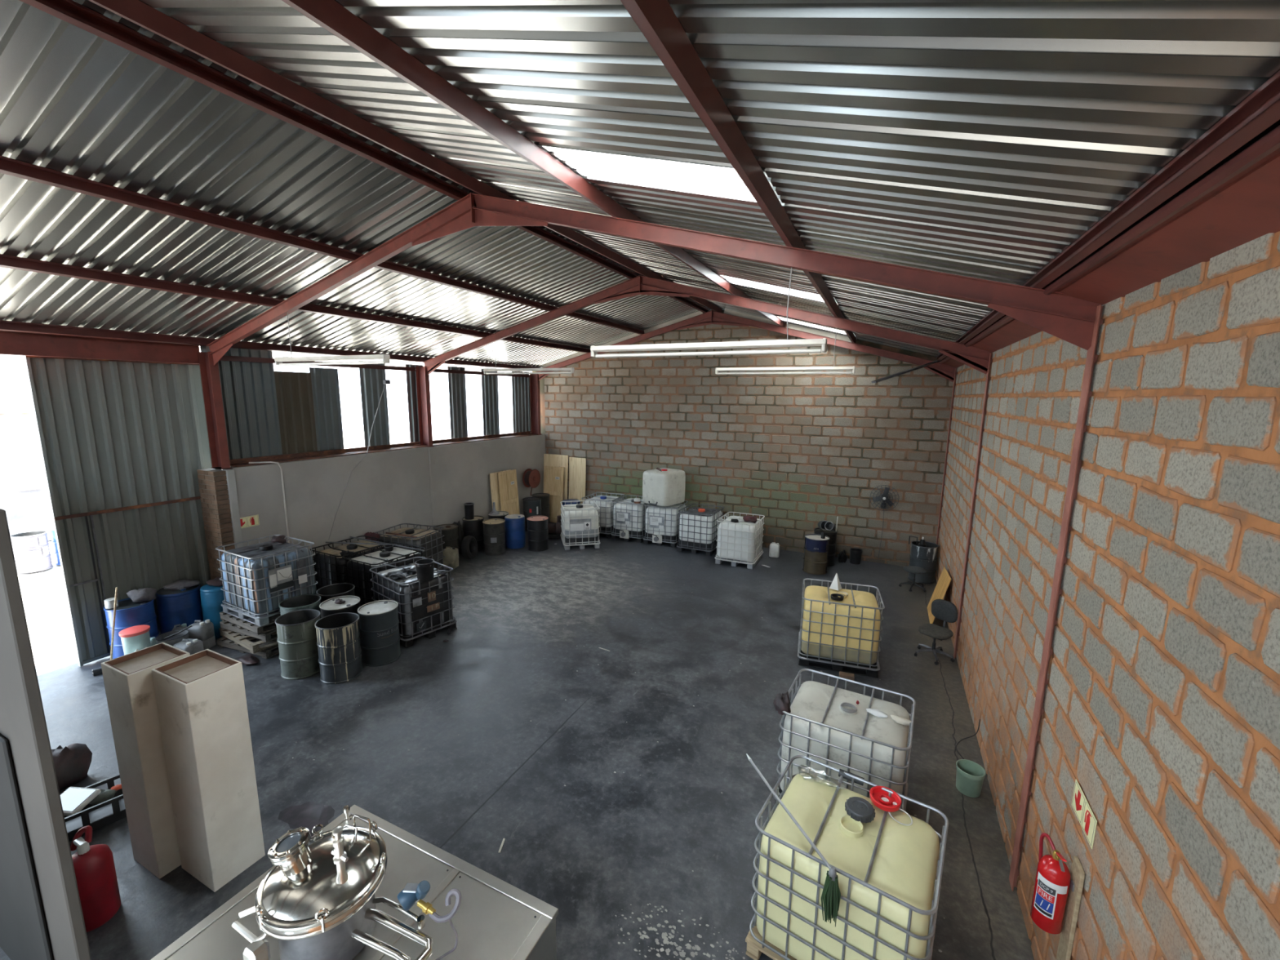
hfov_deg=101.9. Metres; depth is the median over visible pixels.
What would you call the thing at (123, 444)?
door
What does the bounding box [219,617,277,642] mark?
wooden pallet
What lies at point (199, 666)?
tray
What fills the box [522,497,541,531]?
drum
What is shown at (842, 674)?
brick
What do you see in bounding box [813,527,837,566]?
drum
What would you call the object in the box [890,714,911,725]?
rag
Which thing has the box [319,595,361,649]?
drum
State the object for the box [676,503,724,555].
tank
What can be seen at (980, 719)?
cord
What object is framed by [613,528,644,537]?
tray
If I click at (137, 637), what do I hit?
bucket
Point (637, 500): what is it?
jar
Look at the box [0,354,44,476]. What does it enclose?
sky
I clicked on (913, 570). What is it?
chair
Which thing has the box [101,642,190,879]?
tall cabinet
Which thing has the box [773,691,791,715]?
rag
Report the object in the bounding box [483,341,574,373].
light
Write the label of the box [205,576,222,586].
cloth
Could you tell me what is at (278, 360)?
light
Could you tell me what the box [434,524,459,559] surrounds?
drum
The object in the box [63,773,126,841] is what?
crate
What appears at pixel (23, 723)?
wall
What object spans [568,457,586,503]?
plywood sheet
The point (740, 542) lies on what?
tank
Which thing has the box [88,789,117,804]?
tool
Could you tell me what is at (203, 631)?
jerry can
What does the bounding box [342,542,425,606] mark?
tank
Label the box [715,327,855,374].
light
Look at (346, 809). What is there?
plug
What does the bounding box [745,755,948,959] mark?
tank
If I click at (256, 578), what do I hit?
tank
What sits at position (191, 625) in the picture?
tool
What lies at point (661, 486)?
tank
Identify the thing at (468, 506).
tube
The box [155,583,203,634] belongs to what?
drum
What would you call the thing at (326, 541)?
rod
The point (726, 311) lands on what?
trim
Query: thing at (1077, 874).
board
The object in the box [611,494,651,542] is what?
tank
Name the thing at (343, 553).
lump
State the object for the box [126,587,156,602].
rag
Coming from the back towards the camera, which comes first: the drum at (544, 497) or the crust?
the drum at (544, 497)
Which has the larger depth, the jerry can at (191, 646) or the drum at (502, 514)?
the drum at (502, 514)
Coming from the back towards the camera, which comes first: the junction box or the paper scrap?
the junction box
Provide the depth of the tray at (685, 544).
14.38 m
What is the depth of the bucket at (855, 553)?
13.64 m
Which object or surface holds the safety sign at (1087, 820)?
attached to the wall at (1162, 700)
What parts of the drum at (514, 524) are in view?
lid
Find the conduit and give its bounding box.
[248,461,289,542]
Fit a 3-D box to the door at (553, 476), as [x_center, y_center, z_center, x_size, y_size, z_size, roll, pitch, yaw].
[-2.944,0.494,17.591,0.780,1.918,0.189,5,10,24]
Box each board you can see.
[0,734,53,959]
[1055,855,1085,959]
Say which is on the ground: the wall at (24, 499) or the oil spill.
the wall at (24, 499)
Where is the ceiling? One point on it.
(977, 139)
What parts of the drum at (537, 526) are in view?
lid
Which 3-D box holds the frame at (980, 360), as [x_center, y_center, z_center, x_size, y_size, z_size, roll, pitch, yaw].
[-0.089,-0.759,10.836,12.360,6.660,0.160,5,10,25]
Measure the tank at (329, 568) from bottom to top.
1.156 m
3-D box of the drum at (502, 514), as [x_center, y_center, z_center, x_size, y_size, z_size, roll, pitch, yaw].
[-4.124,1.403,15.156,0.592,0.889,0.592,5,10,25]
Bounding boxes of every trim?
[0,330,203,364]
[542,309,851,367]
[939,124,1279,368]
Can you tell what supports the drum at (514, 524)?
on the floor
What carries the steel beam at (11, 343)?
attached to the wall
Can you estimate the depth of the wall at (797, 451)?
14.54 m
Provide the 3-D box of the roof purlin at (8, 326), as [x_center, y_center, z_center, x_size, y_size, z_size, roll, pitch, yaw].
[-7.309,-2.400,9.119,0.087,0.133,18.600,5,10,25]
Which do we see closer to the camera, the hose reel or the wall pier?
the wall pier
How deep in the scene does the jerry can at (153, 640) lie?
8.36 m
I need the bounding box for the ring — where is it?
[888,808,912,826]
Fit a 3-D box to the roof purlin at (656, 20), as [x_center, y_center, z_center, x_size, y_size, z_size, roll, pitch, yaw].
[1.489,-2.208,4.928,0.087,0.133,18.600,5,10,25]
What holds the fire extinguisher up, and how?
attached to the board at (1077, 874)
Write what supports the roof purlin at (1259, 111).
attached to the frame at (1077, 322)
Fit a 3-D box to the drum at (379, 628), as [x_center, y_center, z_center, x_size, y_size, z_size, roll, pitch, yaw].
[-4.263,2.500,8.507,0.592,0.889,0.592,2,9,6]
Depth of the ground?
10.28 m
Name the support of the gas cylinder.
on the floor
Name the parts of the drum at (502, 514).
lid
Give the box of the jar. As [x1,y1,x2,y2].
[634,497,640,503]
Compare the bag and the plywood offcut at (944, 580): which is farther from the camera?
the plywood offcut at (944, 580)
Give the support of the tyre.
on the floor
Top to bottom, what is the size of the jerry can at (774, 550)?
0.395 m
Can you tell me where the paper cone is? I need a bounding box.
[829,573,841,590]
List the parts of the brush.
handle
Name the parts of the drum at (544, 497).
lid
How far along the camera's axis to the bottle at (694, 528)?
14.34 m
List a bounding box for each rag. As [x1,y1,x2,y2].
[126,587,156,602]
[334,598,345,604]
[730,519,738,522]
[742,515,757,523]
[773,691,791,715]
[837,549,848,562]
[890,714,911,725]
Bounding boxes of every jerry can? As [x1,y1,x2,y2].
[150,636,156,645]
[172,623,186,630]
[173,638,204,655]
[187,619,215,649]
[443,546,458,568]
[768,542,779,557]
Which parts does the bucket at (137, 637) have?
lid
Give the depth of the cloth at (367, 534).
11.66 m
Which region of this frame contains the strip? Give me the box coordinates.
[497,838,505,853]
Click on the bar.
(936, 361)
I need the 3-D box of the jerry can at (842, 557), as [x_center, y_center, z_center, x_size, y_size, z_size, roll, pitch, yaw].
[5.383,2.049,13.826,0.244,0.371,0.268,-8,13,-42]
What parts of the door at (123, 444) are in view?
wicket rail, rail, wicket post, wicket post, rail, rail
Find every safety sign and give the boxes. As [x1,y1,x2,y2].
[240,514,259,528]
[1071,778,1097,848]
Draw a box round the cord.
[955,719,980,759]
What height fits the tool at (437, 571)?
0.061 m
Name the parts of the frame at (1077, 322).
apex plate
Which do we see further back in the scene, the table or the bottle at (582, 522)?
the bottle at (582, 522)
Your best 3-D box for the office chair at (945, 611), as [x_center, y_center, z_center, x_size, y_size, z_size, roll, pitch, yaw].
[5.025,2.539,8.789,0.599,0.942,0.612,-6,12,-36]
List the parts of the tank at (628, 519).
label plate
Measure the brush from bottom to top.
0.391 m
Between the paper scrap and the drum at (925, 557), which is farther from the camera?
the drum at (925, 557)
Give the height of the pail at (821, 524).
0.265 m
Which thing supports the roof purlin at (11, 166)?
attached to the frame at (1077, 322)
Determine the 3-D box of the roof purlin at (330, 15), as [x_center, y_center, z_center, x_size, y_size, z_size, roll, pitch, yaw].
[-0.122,-2.817,5.604,0.087,0.133,18.600,5,10,25]
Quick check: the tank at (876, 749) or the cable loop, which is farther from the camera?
the cable loop
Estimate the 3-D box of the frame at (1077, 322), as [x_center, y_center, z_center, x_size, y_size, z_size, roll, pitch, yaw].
[-2.069,-0.101,6.708,12.360,6.660,0.160,5,10,25]
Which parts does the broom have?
handle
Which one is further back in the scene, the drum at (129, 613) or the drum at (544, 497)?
the drum at (544, 497)
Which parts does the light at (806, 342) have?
hanging cord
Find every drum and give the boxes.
[10,530,53,573]
[48,527,60,564]
[102,597,159,658]
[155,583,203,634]
[200,584,231,639]
[275,608,320,679]
[278,594,321,618]
[314,612,363,684]
[315,582,355,603]
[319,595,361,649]
[357,600,401,666]
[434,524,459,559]
[462,515,484,551]
[482,518,506,555]
[488,511,508,519]
[504,514,525,549]
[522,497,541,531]
[526,515,548,551]
[531,493,550,523]
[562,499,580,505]
[802,531,829,574]
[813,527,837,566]
[907,540,938,583]
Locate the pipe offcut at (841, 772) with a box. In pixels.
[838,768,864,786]
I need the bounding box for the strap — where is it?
[447,627,451,635]
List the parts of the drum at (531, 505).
lid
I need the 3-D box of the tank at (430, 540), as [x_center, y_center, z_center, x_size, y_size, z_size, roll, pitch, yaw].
[-5.384,1.739,12.206,1.246,1.156,1.046,3,10,16]
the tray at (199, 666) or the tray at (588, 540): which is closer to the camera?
the tray at (199, 666)
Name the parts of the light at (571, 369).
hanging cord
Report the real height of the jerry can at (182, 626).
0.434 m
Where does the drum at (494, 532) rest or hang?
on the floor
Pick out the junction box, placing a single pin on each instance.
(384, 381)
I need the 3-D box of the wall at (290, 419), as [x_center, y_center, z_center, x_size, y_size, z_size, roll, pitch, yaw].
[-5.466,-0.499,13.654,0.402,5.100,9.610,5,10,25]
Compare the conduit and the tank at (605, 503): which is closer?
the conduit
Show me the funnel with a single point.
(494, 512)
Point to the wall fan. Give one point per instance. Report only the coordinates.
(884, 495)
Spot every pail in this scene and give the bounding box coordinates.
[383,544,393,551]
[817,520,827,529]
[824,521,835,530]
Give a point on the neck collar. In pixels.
(835, 597)
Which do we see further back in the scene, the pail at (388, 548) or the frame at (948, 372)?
the frame at (948, 372)
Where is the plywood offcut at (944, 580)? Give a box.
[927,566,951,623]
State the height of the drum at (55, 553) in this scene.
0.889 m
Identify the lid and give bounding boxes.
[836,591,848,595]
[844,796,875,822]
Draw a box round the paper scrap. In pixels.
[866,708,888,717]
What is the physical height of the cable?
3.366 m
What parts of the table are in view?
panel, panel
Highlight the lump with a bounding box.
[339,550,356,557]
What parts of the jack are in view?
handle frame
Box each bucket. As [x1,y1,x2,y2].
[118,624,151,655]
[414,558,434,582]
[849,547,862,564]
[955,759,985,797]
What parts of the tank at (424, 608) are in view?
label plate, label plate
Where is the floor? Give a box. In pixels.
[0,522,1034,959]
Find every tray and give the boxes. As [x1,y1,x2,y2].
[112,648,177,673]
[164,655,230,682]
[564,535,598,544]
[599,525,613,533]
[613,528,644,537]
[645,532,679,542]
[679,538,717,550]
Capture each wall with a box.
[0,472,53,540]
[0,508,91,959]
[200,345,545,591]
[532,309,953,566]
[935,231,1279,959]
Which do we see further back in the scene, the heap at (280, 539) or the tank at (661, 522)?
the tank at (661, 522)
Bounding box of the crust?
[614,903,745,959]
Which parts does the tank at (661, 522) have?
label plate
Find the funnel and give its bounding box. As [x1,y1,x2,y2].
[488,502,499,515]
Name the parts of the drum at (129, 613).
lid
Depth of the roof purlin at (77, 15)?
4.17 m
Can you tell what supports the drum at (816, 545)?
on the floor
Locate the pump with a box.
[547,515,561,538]
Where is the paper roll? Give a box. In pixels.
[103,597,118,608]
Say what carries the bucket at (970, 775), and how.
on the floor
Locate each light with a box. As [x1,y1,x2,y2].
[274,312,390,365]
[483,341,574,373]
[590,266,826,357]
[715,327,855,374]
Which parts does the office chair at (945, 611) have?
star leg, star leg, star leg, seat, star leg, backrest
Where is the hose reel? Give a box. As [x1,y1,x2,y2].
[522,468,540,495]
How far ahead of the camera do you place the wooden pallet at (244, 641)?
8.63 m
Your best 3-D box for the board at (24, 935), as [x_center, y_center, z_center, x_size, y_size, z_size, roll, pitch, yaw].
[-4.918,2.615,3.866,2.000,2.140,0.025,5,10,25]
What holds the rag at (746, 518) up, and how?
on the tank at (740, 542)
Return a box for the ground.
[17,431,471,675]
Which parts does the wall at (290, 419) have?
post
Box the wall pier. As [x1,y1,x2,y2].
[196,468,235,579]
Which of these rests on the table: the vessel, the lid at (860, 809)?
the vessel
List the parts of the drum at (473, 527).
lid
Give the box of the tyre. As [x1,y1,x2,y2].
[461,535,477,559]
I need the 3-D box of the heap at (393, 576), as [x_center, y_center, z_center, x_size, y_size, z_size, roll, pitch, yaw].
[-4.318,1.688,9.201,0.422,0.110,0.238,2,9,7]
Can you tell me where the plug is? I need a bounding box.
[342,804,350,819]
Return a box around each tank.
[215,534,317,626]
[310,535,391,590]
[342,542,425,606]
[368,556,457,648]
[374,523,447,570]
[560,500,599,550]
[581,492,624,537]
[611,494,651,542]
[642,467,685,506]
[643,500,688,547]
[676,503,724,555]
[715,511,764,568]
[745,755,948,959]
[773,668,915,813]
[797,577,884,678]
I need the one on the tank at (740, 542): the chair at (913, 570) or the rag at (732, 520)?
the rag at (732, 520)
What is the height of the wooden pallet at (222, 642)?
0.132 m
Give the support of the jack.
in the drum at (925, 557)
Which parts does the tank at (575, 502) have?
lid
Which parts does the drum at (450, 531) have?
lid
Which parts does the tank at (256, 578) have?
label plate, label plate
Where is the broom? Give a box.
[92,586,117,675]
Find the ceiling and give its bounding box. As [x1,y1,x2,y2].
[0,0,1279,374]
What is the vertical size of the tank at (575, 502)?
0.912 m
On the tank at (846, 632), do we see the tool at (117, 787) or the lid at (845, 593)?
the lid at (845, 593)
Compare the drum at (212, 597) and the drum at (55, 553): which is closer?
the drum at (212, 597)
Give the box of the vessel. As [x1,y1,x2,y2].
[231,813,461,959]
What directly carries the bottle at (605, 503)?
on the tank at (605, 503)
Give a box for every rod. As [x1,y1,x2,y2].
[325,541,391,545]
[380,563,440,573]
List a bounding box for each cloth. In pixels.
[163,579,199,590]
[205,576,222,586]
[364,532,380,542]
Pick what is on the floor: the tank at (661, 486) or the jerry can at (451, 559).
the jerry can at (451, 559)
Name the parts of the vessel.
hinge frame, glass, domed lid, valve lever, lid handle, lid handle, name plate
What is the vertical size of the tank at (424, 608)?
1.156 m
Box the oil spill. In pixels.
[277,801,334,836]
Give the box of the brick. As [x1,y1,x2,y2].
[839,671,854,680]
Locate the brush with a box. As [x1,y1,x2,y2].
[746,753,840,926]
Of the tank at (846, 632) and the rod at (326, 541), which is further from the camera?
the rod at (326, 541)
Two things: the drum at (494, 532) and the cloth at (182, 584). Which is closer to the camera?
the cloth at (182, 584)
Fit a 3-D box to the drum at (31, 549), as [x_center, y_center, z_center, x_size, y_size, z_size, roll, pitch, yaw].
[-14.603,1.721,12.458,0.596,0.889,0.592,5,10,25]
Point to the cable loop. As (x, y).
(405, 576)
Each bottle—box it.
[562,503,598,538]
[583,495,622,527]
[613,497,651,531]
[645,502,686,536]
[679,509,722,543]
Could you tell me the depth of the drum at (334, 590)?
9.33 m
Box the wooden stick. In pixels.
[386,532,416,537]
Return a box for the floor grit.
[292,584,944,951]
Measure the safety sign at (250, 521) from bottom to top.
0.200 m
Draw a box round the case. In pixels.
[60,786,101,816]
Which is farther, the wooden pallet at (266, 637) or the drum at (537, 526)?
the drum at (537, 526)
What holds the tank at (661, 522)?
on the floor
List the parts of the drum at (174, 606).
lid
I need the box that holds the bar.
[871,359,942,382]
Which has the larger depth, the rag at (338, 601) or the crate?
the rag at (338, 601)
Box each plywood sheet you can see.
[489,469,511,511]
[543,453,568,500]
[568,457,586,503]
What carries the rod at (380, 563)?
on the tank at (424, 608)
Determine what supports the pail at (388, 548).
on the tank at (358, 574)
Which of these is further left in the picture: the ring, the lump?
the lump
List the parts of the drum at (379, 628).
lid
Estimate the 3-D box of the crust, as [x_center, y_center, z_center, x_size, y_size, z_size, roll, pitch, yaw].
[0.328,3.728,4.140,1.190,0.007,0.600,5,10,25]
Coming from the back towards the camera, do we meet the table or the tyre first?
the tyre
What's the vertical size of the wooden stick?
0.046 m
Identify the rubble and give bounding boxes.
[234,653,259,665]
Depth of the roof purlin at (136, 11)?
4.16 m
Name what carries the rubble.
on the floor
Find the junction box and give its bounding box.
[382,379,390,384]
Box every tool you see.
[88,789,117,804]
[110,783,121,790]
[164,624,192,639]
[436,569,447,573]
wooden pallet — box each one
[217,635,279,658]
[218,628,278,653]
[219,611,280,635]
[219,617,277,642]
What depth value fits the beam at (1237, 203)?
2.42 m
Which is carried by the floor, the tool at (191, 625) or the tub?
the tub
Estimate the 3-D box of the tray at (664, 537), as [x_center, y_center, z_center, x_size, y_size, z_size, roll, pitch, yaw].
[0.782,1.598,15.635,0.950,0.165,1.150,5,10,22]
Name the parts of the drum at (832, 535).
lid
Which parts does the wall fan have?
blade, power cord, blade, blade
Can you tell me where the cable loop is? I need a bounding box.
[389,573,406,577]
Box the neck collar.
[831,593,844,600]
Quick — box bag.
[51,742,92,790]
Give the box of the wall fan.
[870,484,898,560]
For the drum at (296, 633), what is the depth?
7.90 m
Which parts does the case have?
clear lid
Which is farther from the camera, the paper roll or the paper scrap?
the paper roll
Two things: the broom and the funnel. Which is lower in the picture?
the broom
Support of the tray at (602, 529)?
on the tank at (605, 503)
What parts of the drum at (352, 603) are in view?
lid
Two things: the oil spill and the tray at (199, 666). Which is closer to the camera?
the tray at (199, 666)
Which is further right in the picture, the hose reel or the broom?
the hose reel
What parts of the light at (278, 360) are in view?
hanging cord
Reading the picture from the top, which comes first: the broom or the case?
the broom
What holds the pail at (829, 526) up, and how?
on the drum at (832, 535)
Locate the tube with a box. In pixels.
[463,502,474,519]
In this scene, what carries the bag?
on the floor
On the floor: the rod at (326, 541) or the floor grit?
the floor grit
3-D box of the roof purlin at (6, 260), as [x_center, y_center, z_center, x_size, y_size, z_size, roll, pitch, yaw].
[-5.496,-2.758,8.192,0.087,0.133,18.600,5,10,25]
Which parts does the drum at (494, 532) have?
lid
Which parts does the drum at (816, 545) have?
lid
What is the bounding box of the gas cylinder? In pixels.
[70,825,120,932]
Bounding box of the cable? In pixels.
[328,384,385,540]
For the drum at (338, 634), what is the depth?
7.81 m
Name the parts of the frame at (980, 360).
apex plate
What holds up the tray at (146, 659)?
on the tall cabinet at (128, 682)
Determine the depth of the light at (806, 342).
5.11 m
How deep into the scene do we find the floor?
6.52 m
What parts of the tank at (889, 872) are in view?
upturned cap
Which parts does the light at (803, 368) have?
hanging cord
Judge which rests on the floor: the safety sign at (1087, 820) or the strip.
the strip
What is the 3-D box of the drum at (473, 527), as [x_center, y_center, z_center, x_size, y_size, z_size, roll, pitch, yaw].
[-4.656,1.500,14.531,0.592,0.889,0.592,5,10,25]
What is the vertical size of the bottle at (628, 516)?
0.792 m
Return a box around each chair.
[898,565,926,591]
[914,599,957,665]
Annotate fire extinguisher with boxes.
[1030,832,1071,933]
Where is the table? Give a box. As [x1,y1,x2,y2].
[150,804,558,959]
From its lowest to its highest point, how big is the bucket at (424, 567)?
0.337 m
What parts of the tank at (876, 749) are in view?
cord coil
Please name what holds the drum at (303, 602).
on the floor
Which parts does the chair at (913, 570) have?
star leg, seat, star leg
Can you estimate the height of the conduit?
2.706 m
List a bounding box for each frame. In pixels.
[198,192,1103,891]
[415,275,992,658]
[529,310,957,544]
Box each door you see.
[23,355,212,666]
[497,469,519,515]
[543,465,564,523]
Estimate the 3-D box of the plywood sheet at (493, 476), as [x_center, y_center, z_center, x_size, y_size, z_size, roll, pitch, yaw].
[-4.197,0.724,15.890,0.137,1.987,0.950,5,10,25]
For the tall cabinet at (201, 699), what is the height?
1.970 m
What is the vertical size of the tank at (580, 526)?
1.156 m
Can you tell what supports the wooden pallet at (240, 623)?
on the wooden pallet at (266, 637)
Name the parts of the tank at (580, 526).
label plate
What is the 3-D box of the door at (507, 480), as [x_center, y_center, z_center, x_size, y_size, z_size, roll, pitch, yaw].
[-4.035,0.705,16.056,0.202,1.977,0.840,5,10,25]
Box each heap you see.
[271,535,286,543]
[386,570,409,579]
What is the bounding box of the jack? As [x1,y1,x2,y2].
[908,535,926,546]
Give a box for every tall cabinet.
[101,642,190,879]
[151,648,265,892]
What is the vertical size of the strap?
0.060 m
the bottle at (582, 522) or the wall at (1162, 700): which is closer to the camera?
the wall at (1162, 700)
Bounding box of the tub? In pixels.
[155,629,189,645]
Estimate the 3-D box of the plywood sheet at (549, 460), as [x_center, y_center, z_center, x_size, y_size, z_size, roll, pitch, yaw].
[-2.893,0.279,17.729,0.980,2.297,0.144,5,10,25]
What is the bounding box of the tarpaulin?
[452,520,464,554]

